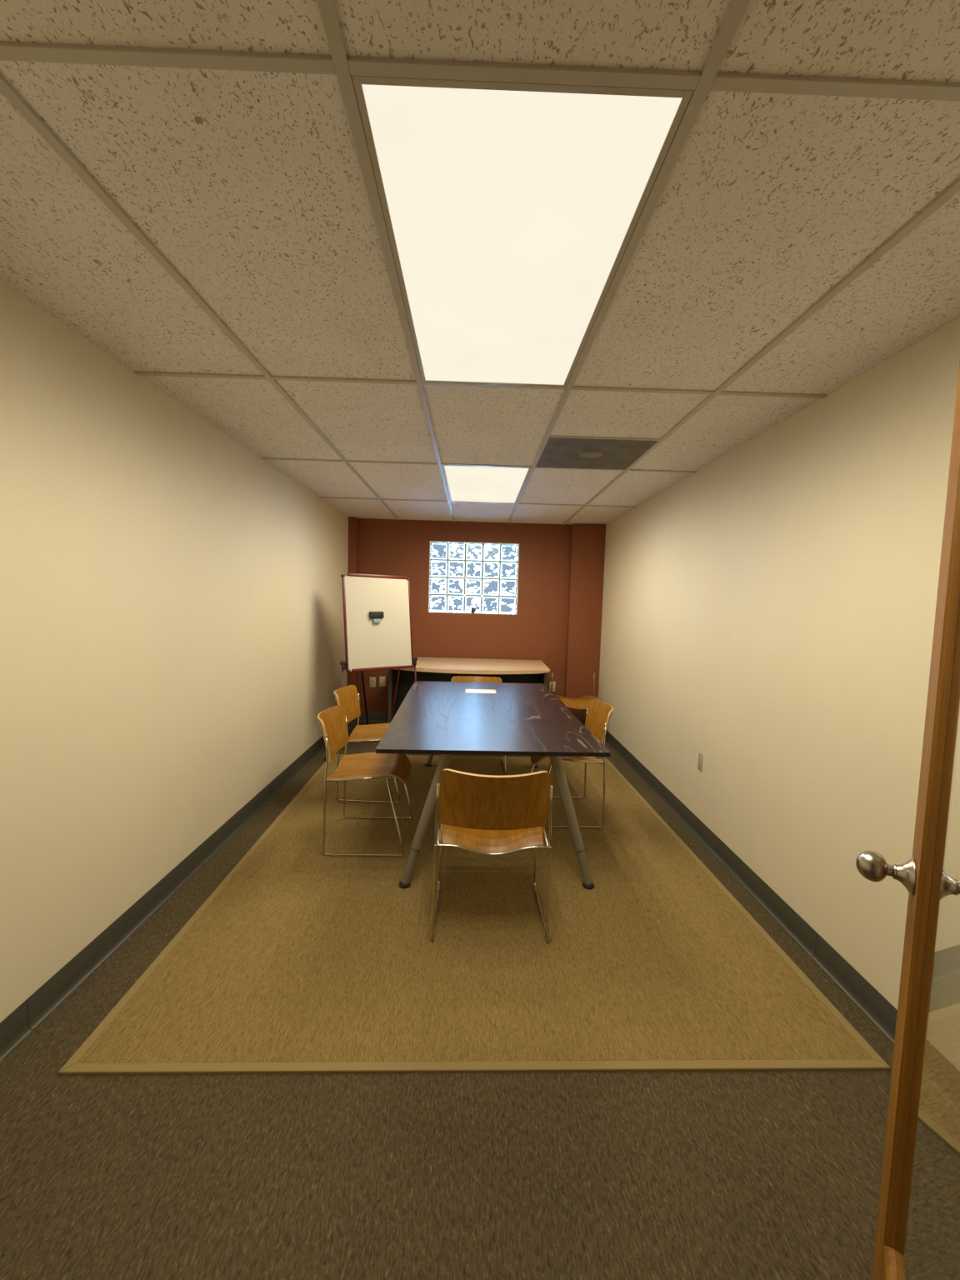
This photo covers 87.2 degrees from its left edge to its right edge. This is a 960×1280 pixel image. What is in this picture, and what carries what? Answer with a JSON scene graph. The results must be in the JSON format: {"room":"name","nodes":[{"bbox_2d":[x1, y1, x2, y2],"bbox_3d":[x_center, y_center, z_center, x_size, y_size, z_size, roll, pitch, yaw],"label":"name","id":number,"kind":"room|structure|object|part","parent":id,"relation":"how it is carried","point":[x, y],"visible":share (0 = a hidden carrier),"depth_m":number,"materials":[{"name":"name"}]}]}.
{"room":"conference room","nodes":[
{"label":"conference room","id":0,"kind":"room"},
{"bbox_2d":[0,280,349,1022],"bbox_3d":[-1.479,-0.006,1.934,0.120,2.450,7.495,2,4,-1],"label":"wall","id":1,"kind":"structure","parent":0,"point":[172,642],"depth_m":2.01,"materials":[{"name":"beige paint"}]},
{"bbox_2d":[0,735,324,1061],"bbox_3d":[-1.455,1.093,2.959,0.016,0.106,5.432,2,4,-1],"label":"baseboard","id":2,"kind":"structure","parent":1,"relation":"attached to","point":[17,1025],"depth_m":2.04,"materials":[{"name":"grey plastic"}]},
{"bbox_2d":[0,722,894,1279],"bbox_3d":[-0.045,1.300,2.102,3.020,0.100,7.595,2,4,-1],"label":"floor","id":3,"kind":"structure","parent":0,"point":[765,1175],"depth_m":1.26,"materials":[{"name":"brown carpet"}]},
{"bbox_2d":[324,573,417,761],"bbox_3d":[-0.938,0.203,4.845,0.758,1.623,1.201,2,4,-1],"label":"easel","id":4,"kind":"object","parent":3,"relation":"on","point":[388,643],"visible":0.88,"depth_m":4.49,"materials":[{"name":"metal"}]},
{"bbox_3d":[-1.238,0.617,4.297,0.159,0.827,0.017,1,4,-12],"label":"leg","id":5,"kind":"part","parent":4,"relation":"part of","materials":[{"name":"red paint"}]},
{"bbox_3d":[-1.152,-0.148,4.308,0.016,0.806,0.127,-2,6,-38],"label":"rail","id":6,"kind":"part","parent":4,"relation":"part of","materials":[{"name":"metal"}]},
{"bbox_3d":[-1.163,0.254,4.938,0.016,1.487,1.008,1,4,-4],"label":"leg","id":7,"kind":"part","parent":4,"relation":"part of","materials":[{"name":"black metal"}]},
{"bbox_2d":[369,611,384,623],"bbox_3d":[-0.916,-0.201,4.471,0.132,0.104,0.039,-2,6,-38],"label":"eraser","id":8,"kind":"object","parent":4,"relation":"attached to","point":[372,614],"visible":1,"depth_m":4.46,"materials":[{"name":"black plastic"}]},
{"bbox_2d":[351,665,413,671],"bbox_3d":[-0.862,0.254,4.507,0.606,0.025,0.035,-2,6,-38],"label":"tray","id":9,"kind":"object","parent":4,"relation":"on","point":[364,667],"depth_m":4.46,"materials":[{"name":"red paint"}]},
{"bbox_3d":[-0.791,0.476,4.768,0.192,1.083,0.017,4,5,28],"label":"leg","id":10,"kind":"part","parent":4,"relation":"part of","materials":[{"name":"red paint"}]},
{"bbox_3d":[-0.650,-0.164,4.705,0.014,0.806,0.127,-2,6,-38],"label":"rail","id":11,"kind":"part","parent":4,"relation":"part of","materials":[{"name":"metal"}]},
{"bbox_3d":[-0.602,0.602,4.801,0.016,0.837,0.136,3,5,19],"label":"leg","id":12,"kind":"part","parent":4,"relation":"part of","materials":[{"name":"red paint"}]},
{"bbox_2d":[387,656,549,723],"bbox_3d":[-0.116,0.627,5.221,1.615,0.768,0.998,2,4,0],"label":"desk","id":13,"kind":"object","parent":3,"relation":"on","point":[427,669],"visible":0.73,"depth_m":5.18,"materials":[{"name":"brown wood"}]},
{"bbox_3d":[-0.889,0.614,5.329,0.032,0.734,0.740,2,4,0],"label":"panel","id":14,"kind":"part","parent":13,"relation":"part of","materials":[{"name":"wood"}]},
{"bbox_3d":[-0.122,0.559,5.206,1.496,0.564,0.020,2,4,0],"label":"modesty panel","id":15,"kind":"part","parent":13,"relation":"part of","materials":[{"name":"black laminate"}]},
{"bbox_3d":[0.640,0.656,5.336,0.032,0.734,0.740,2,4,0],"label":"panel","id":16,"kind":"part","parent":13,"relation":"part of","materials":[{"name":"wood"}]},
{"bbox_2d":[57,754,890,1074],"bbox_3d":[-0.032,1.175,3.034,2.496,0.010,3.060,1,4,-2],"label":"area rug","id":17,"kind":"object","parent":3,"relation":"on","point":[302,959],"visible":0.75,"depth_m":1.94,"materials":[{"name":"carpet"}]},
{"bbox_2d":[317,705,412,856],"bbox_3d":[-0.675,0.788,2.952,0.526,0.738,0.489,1,4,-2],"label":"chair","id":18,"kind":"object","parent":17,"relation":"on","point":[332,721],"visible":0.99,"depth_m":2.97,"materials":[{"name":"brown wood"}]},
{"bbox_3d":[-0.870,0.541,2.926,0.121,0.253,0.444,1,4,-2],"label":"backrest","id":19,"kind":"part","parent":18,"relation":"part of","materials":[{"name":"brown wood"}]},
{"bbox_3d":[-0.677,0.752,2.949,0.339,0.071,0.474,1,4,-2],"label":"seat frame","id":20,"kind":"part","parent":18,"relation":"part of","materials":[{"name":"brown wood"}]},
{"bbox_3d":[-0.626,0.843,2.726,0.441,0.664,0.025,1,4,-2],"label":"frame","id":21,"kind":"part","parent":18,"relation":"part of","materials":[{"name":"silver metal"}]},
{"bbox_3d":[-0.628,0.758,2.951,0.424,0.102,0.438,1,4,-2],"label":"seat","id":22,"kind":"part","parent":18,"relation":"part of","materials":[{"name":"brown wood"}]},
{"bbox_3d":[-0.641,0.808,3.186,0.441,0.664,0.025,1,4,-2],"label":"frame","id":23,"kind":"part","parent":18,"relation":"part of","materials":[{"name":"silver metal"}]},
{"bbox_2d":[333,685,411,803],"bbox_3d":[-0.793,0.729,3.683,0.525,0.738,0.489,2,4,2],"label":"chair","id":24,"kind":"object","parent":17,"relation":"on","point":[347,697],"visible":0.56,"depth_m":3.75,"materials":[{"name":"brown wood"}]},
{"bbox_3d":[-0.988,0.482,3.672,0.121,0.253,0.444,2,4,2],"label":"backrest","id":25,"kind":"part","parent":24,"relation":"part of","materials":[{"name":"brown wood"}]},
{"bbox_3d":[-0.795,0.694,3.681,0.339,0.071,0.474,2,4,2],"label":"seat frame","id":26,"kind":"part","parent":24,"relation":"part of","materials":[{"name":"brown wood"}]},
{"bbox_3d":[-0.761,0.784,3.454,0.441,0.664,0.025,2,4,2],"label":"frame","id":27,"kind":"part","parent":24,"relation":"part of","materials":[{"name":"silver metal"}]},
{"bbox_3d":[-0.747,0.700,3.679,0.424,0.102,0.438,2,4,2],"label":"seat","id":28,"kind":"part","parent":24,"relation":"part of","materials":[{"name":"brown wood"}]},
{"bbox_3d":[-0.743,0.750,3.914,0.441,0.664,0.025,2,4,2],"label":"frame","id":29,"kind":"part","parent":24,"relation":"part of","materials":[{"name":"silver metal"}]},
{"bbox_2d":[451,675,506,775],"bbox_3d":[-0.032,0.706,4.267,0.489,0.738,0.526,1,4,-2],"label":"chair","id":30,"kind":"object","parent":17,"relation":"on","point":[457,678],"visible":0.11,"depth_m":4.46,"materials":[{"name":"brown wood"}]},
{"bbox_3d":[-0.033,0.449,4.450,0.444,0.253,0.121,1,4,-2],"label":"backrest","id":31,"kind":"part","parent":30,"relation":"part of","materials":[{"name":"brown wood"}]},
{"bbox_3d":[0.200,0.751,4.237,0.025,0.664,0.441,1,4,-2],"label":"frame","id":32,"kind":"part","parent":30,"relation":"part of","materials":[{"name":"silver metal"}]},
{"bbox_2d":[430,768,553,942],"bbox_3d":[0.049,0.864,2.214,0.489,0.738,0.525,1,4,-1],"label":"chair","id":33,"kind":"object","parent":17,"relation":"on","point":[488,815],"visible":1,"depth_m":2.02,"materials":[{"name":"brown wood"}]},
{"bbox_3d":[-0.183,0.891,2.255,0.025,0.664,0.441,1,4,-1],"label":"frame","id":34,"kind":"part","parent":33,"relation":"part of","materials":[{"name":"silver metal"}]},
{"bbox_3d":[0.049,0.829,2.258,0.438,0.102,0.424,1,4,-1],"label":"seat","id":35,"kind":"part","parent":33,"relation":"part of","materials":[{"name":"brown wood"}]},
{"bbox_3d":[0.050,0.829,2.208,0.474,0.071,0.339,1,4,-1],"label":"seat frame","id":36,"kind":"part","parent":33,"relation":"part of","materials":[{"name":"silver metal"}]},
{"bbox_3d":[0.059,0.638,1.995,0.444,0.253,0.122,1,4,-1],"label":"backrest","id":37,"kind":"part","parent":33,"relation":"part of","materials":[{"name":"brown wood"}]},
{"bbox_3d":[0.278,0.903,2.264,0.025,0.664,0.441,1,4,-1],"label":"frame","id":38,"kind":"part","parent":33,"relation":"part of","materials":[{"name":"silver metal"}]},
{"bbox_2d":[375,680,610,889],"bbox_3d":[0.020,0.792,3.364,1.100,0.706,1.990,1,4,-2],"label":"conference table","id":39,"kind":"object","parent":17,"relation":"on","point":[433,717],"visible":0.97,"depth_m":2.70,"materials":[{"name":"black wood"}]},
{"bbox_3d":[-0.257,0.855,2.459,0.243,0.678,0.064,1,4,-2],"label":"leg","id":40,"kind":"part","parent":39,"relation":"part of","materials":[{"name":"grey paint"}]},
{"bbox_3d":[-0.326,0.717,4.246,0.244,0.677,0.053,2,4,2],"label":"leg","id":41,"kind":"part","parent":39,"relation":"part of","materials":[{"name":"grey paint"}]},
{"bbox_2d":[465,689,496,693],"bbox_3d":[0.006,0.396,3.887,0.236,0.004,0.156,1,4,-2],"label":"paper sheet","id":42,"kind":"object","parent":39,"relation":"on","point":[467,691],"visible":1,"depth_m":3.88,"materials":[{"name":"white paper"}]},
{"bbox_3d":[0.446,0.872,2.486,0.244,0.677,0.053,2,4,2],"label":"leg","id":43,"kind":"part","parent":39,"relation":"part of","materials":[{"name":"grey paint"}]},
{"bbox_2d":[530,699,614,828],"bbox_3d":[0.603,0.791,3.371,0.525,0.738,0.489,1,4,-2],"label":"chair","id":44,"kind":"object","parent":17,"relation":"on","point":[598,714],"visible":0.48,"depth_m":3.35,"materials":[{"name":"brown wood"}]},
{"bbox_3d":[0.551,0.809,3.603,0.441,0.664,0.025,1,4,-2],"label":"frame","id":45,"kind":"part","parent":44,"relation":"part of","materials":[{"name":"silver metal"}]},
{"bbox_3d":[0.557,0.759,3.367,0.424,0.102,0.438,1,4,-2],"label":"seat","id":46,"kind":"part","parent":44,"relation":"part of","materials":[{"name":"brown wood"}]},
{"bbox_3d":[0.568,0.845,3.143,0.441,0.664,0.025,1,4,-2],"label":"frame","id":47,"kind":"part","parent":44,"relation":"part of","materials":[{"name":"silver metal"}]},
{"bbox_3d":[0.607,0.756,3.369,0.339,0.071,0.474,1,4,-2],"label":"seat frame","id":48,"kind":"part","parent":44,"relation":"part of","materials":[{"name":"brown wood"}]},
{"bbox_3d":[0.811,0.555,3.361,0.121,0.253,0.444,1,4,-2],"label":"backrest","id":49,"kind":"part","parent":44,"relation":"part of","materials":[{"name":"brown wood"}]},
{"bbox_2d":[550,672,601,709],"bbox_3d":[1.013,0.703,5.306,0.489,0.664,0.441,1,4,-2],"label":"chair","id":50,"kind":"object","parent":3,"relation":"on","point":[582,702],"visible":0.72,"depth_m":5.14,"materials":[{"name":"brown wood"}]},
{"bbox_3d":[0.782,0.697,5.299,0.025,0.664,0.441,1,4,-2],"label":"frame","id":51,"kind":"part","parent":50,"relation":"part of","materials":[{"name":"silver metal"}]},
{"bbox_3d":[1.015,0.635,5.297,0.438,0.102,0.424,1,4,-2],"label":"seat","id":52,"kind":"part","parent":50,"relation":"part of","materials":[{"name":"brown wood"}]},
{"bbox_3d":[1.244,0.709,5.314,0.025,0.664,0.441,1,4,-2],"label":"frame","id":53,"kind":"part","parent":50,"relation":"part of","materials":[{"name":"silver metal"}]},
{"bbox_2d":[356,518,571,713],"bbox_3d":[-0.058,-0.260,5.812,3.060,2.450,0.240,2,4,-1],"label":"wall","id":54,"kind":"structure","parent":0,"point":[537,631],"depth_m":5.68,"materials":[{"name":"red paint"}]},
{"bbox_2d":[346,517,358,723],"bbox_3d":[-1.424,-0.202,5.632,0.087,2.285,0.093,2,4,-1],"label":"wall pier","id":55,"kind":"object","parent":54,"relation":"attached to","point":[352,522],"visible":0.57,"depth_m":5.53,"materials":[{"name":"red paint"}]},
{"bbox_2d":[370,677,375,687],"bbox_3d":[-1.219,0.479,5.728,0.070,0.115,0.010,2,4,-1],"label":"wall outlet","id":56,"kind":"object","parent":54,"relation":"attached to","point":[372,680],"visible":1,"depth_m":5.73,"materials":[{"name":"beige plastic"}]},
{"bbox_2d":[379,676,385,686],"bbox_3d":[-1.109,0.472,5.730,0.070,0.115,0.008,2,4,-1],"label":"wall outlet","id":57,"kind":"object","parent":54,"relation":"attached to","point":[382,679],"visible":1,"depth_m":5.73,"materials":[{"name":"beige plastic"}]},
{"bbox_2d":[347,712,584,725],"bbox_3d":[-0.088,0.921,5.720,2.820,0.106,0.122,2,4,-1],"label":"baseboard","id":58,"kind":"structure","parent":54,"relation":"attached to","point":[372,717],"depth_m":5.76,"materials":[{"name":"grey plastic"}]},
{"bbox_2d":[428,540,519,614],"bbox_3d":[-0.073,-0.704,5.769,1.002,0.796,0.218,2,4,-1],"label":"window","id":59,"kind":"structure","parent":54,"relation":"in","point":[466,561],"depth_m":5.68,"materials":[{"name":"clear glass"}]},
{"bbox_2d":[470,605,474,613],"bbox_3d":[-0.078,-0.348,5.685,0.048,0.085,0.022,2,4,-1],"label":"bottle","id":60,"kind":"object","parent":59,"relation":"on","point":[472,609],"visible":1,"depth_m":5.68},
{"bbox_2d":[549,681,555,691],"bbox_3d":[0.827,0.533,5.758,0.070,0.115,0.010,2,4,-1],"label":"wall outlet","id":61,"kind":"object","parent":54,"relation":"attached to","point":[550,682],"visible":0.76,"depth_m":5.76,"materials":[{"name":"beige plastic"}]},
{"bbox_2d":[564,524,605,719],"bbox_3d":[1.169,-0.133,5.664,0.364,2.285,0.105,2,4,-1],"label":"wall pier","id":62,"kind":"object","parent":54,"relation":"attached to","point":[587,541],"visible":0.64,"depth_m":5.60,"materials":[{"name":"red paint"}]},
{"bbox_2d":[0,0,959,524],"bbox_3d":[0.019,-1.046,1.924,3.020,0.022,7.595,2,4,-1],"label":"ceiling","id":63,"kind":"structure","parent":0,"point":[250,184],"depth_m":1.20,"materials":[{"name":"tile"}]},
{"bbox_2d":[0,0,959,524],"bbox_3d":[0.007,-1.102,2.857,2.820,0.008,5.525,2,4,-1],"label":"ceiling grid","id":64,"kind":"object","parent":63,"relation":"attached to","point":[344,66],"depth_m":0.86,"materials":[{"name":"metal"}]},
{"bbox_2d":[441,465,530,503],"bbox_3d":[0.036,-1.180,3.883,0.584,0.006,1.193,2,4,-1],"label":"recessed light","id":65,"kind":"object","parent":63,"relation":"in","point":[464,483],"visible":1,"depth_m":3.76,"materials":[{"name":"plastic"}]},
{"bbox_2d":[351,75,694,386],"bbox_3d":[0.067,-0.995,1.452,0.584,0.006,1.193,2,4,-1],"label":"recessed light","id":66,"kind":"object","parent":63,"relation":"in","point":[512,211],"visible":1,"depth_m":1.12,"materials":[{"name":"plastic"}]},
{"bbox_2d":[535,437,658,469],"bbox_3d":[0.657,-1.090,2.976,0.584,0.014,0.592,2,4,-1],"label":"ceiling vent","id":67,"kind":"object","parent":63,"relation":"in","point":[562,452],"visible":1,"depth_m":2.93,"materials":[{"name":"grey metal"}]},
{"bbox_2d":[598,317,959,1009],"bbox_3d":[1.460,0.072,1.977,0.120,2.450,7.495,2,4,-1],"label":"wall","id":68,"kind":"structure","parent":0,"point":[768,613],"depth_m":2.15,"materials":[{"name":"beige paint"}]},
{"bbox_2d":[697,752,703,772],"bbox_3d":[1.370,0.758,3.121,0.010,0.115,0.070,2,4,-1],"label":"wall outlet","id":69,"kind":"object","parent":68,"relation":"attached to","point":[701,757],"visible":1,"depth_m":3.12,"materials":[{"name":"beige plastic"}]},
{"bbox_2d":[605,730,897,1044],"bbox_3d":[1.348,1.168,2.994,0.016,0.106,5.420,2,4,-1],"label":"baseboard","id":70,"kind":"structure","parent":68,"relation":"attached to","point":[871,1002],"depth_m":2.24,"materials":[{"name":"grey plastic"}]},
{"bbox_3d":[0.012,0.240,0.124,2.820,2.315,0.130,2,4,-1],"label":"wall","id":71,"kind":"structure","parent":0,"visible":0},
{"bbox_2d":[855,360,959,1279],"bbox_3d":[0.552,0.354,0.550,0.197,2.030,0.869,5,5,35],"label":"door","id":72,"kind":"structure","parent":71,"relation":"in","point":[917,1234],"depth_m":0.80,"materials":[{"name":"brown wood"}]},
{"bbox_3d":[0.720,0.413,0.918,0.056,0.053,0.053,5,5,35],"label":"knob","id":73,"kind":"part","parent":72,"relation":"part of","materials":[{"name":"silver metal"}]},
{"bbox_3d":[0.531,1.226,0.620,0.033,0.280,0.673,5,5,35],"label":"rail","id":74,"kind":"part","parent":72,"relation":"part of","materials":[{"name":"brown wood"}]},
{"bbox_3d":[0.557,0.268,0.547,0.006,1.634,0.669,5,5,35],"label":"glass pane","id":75,"kind":"part","parent":72,"relation":"part of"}
]}

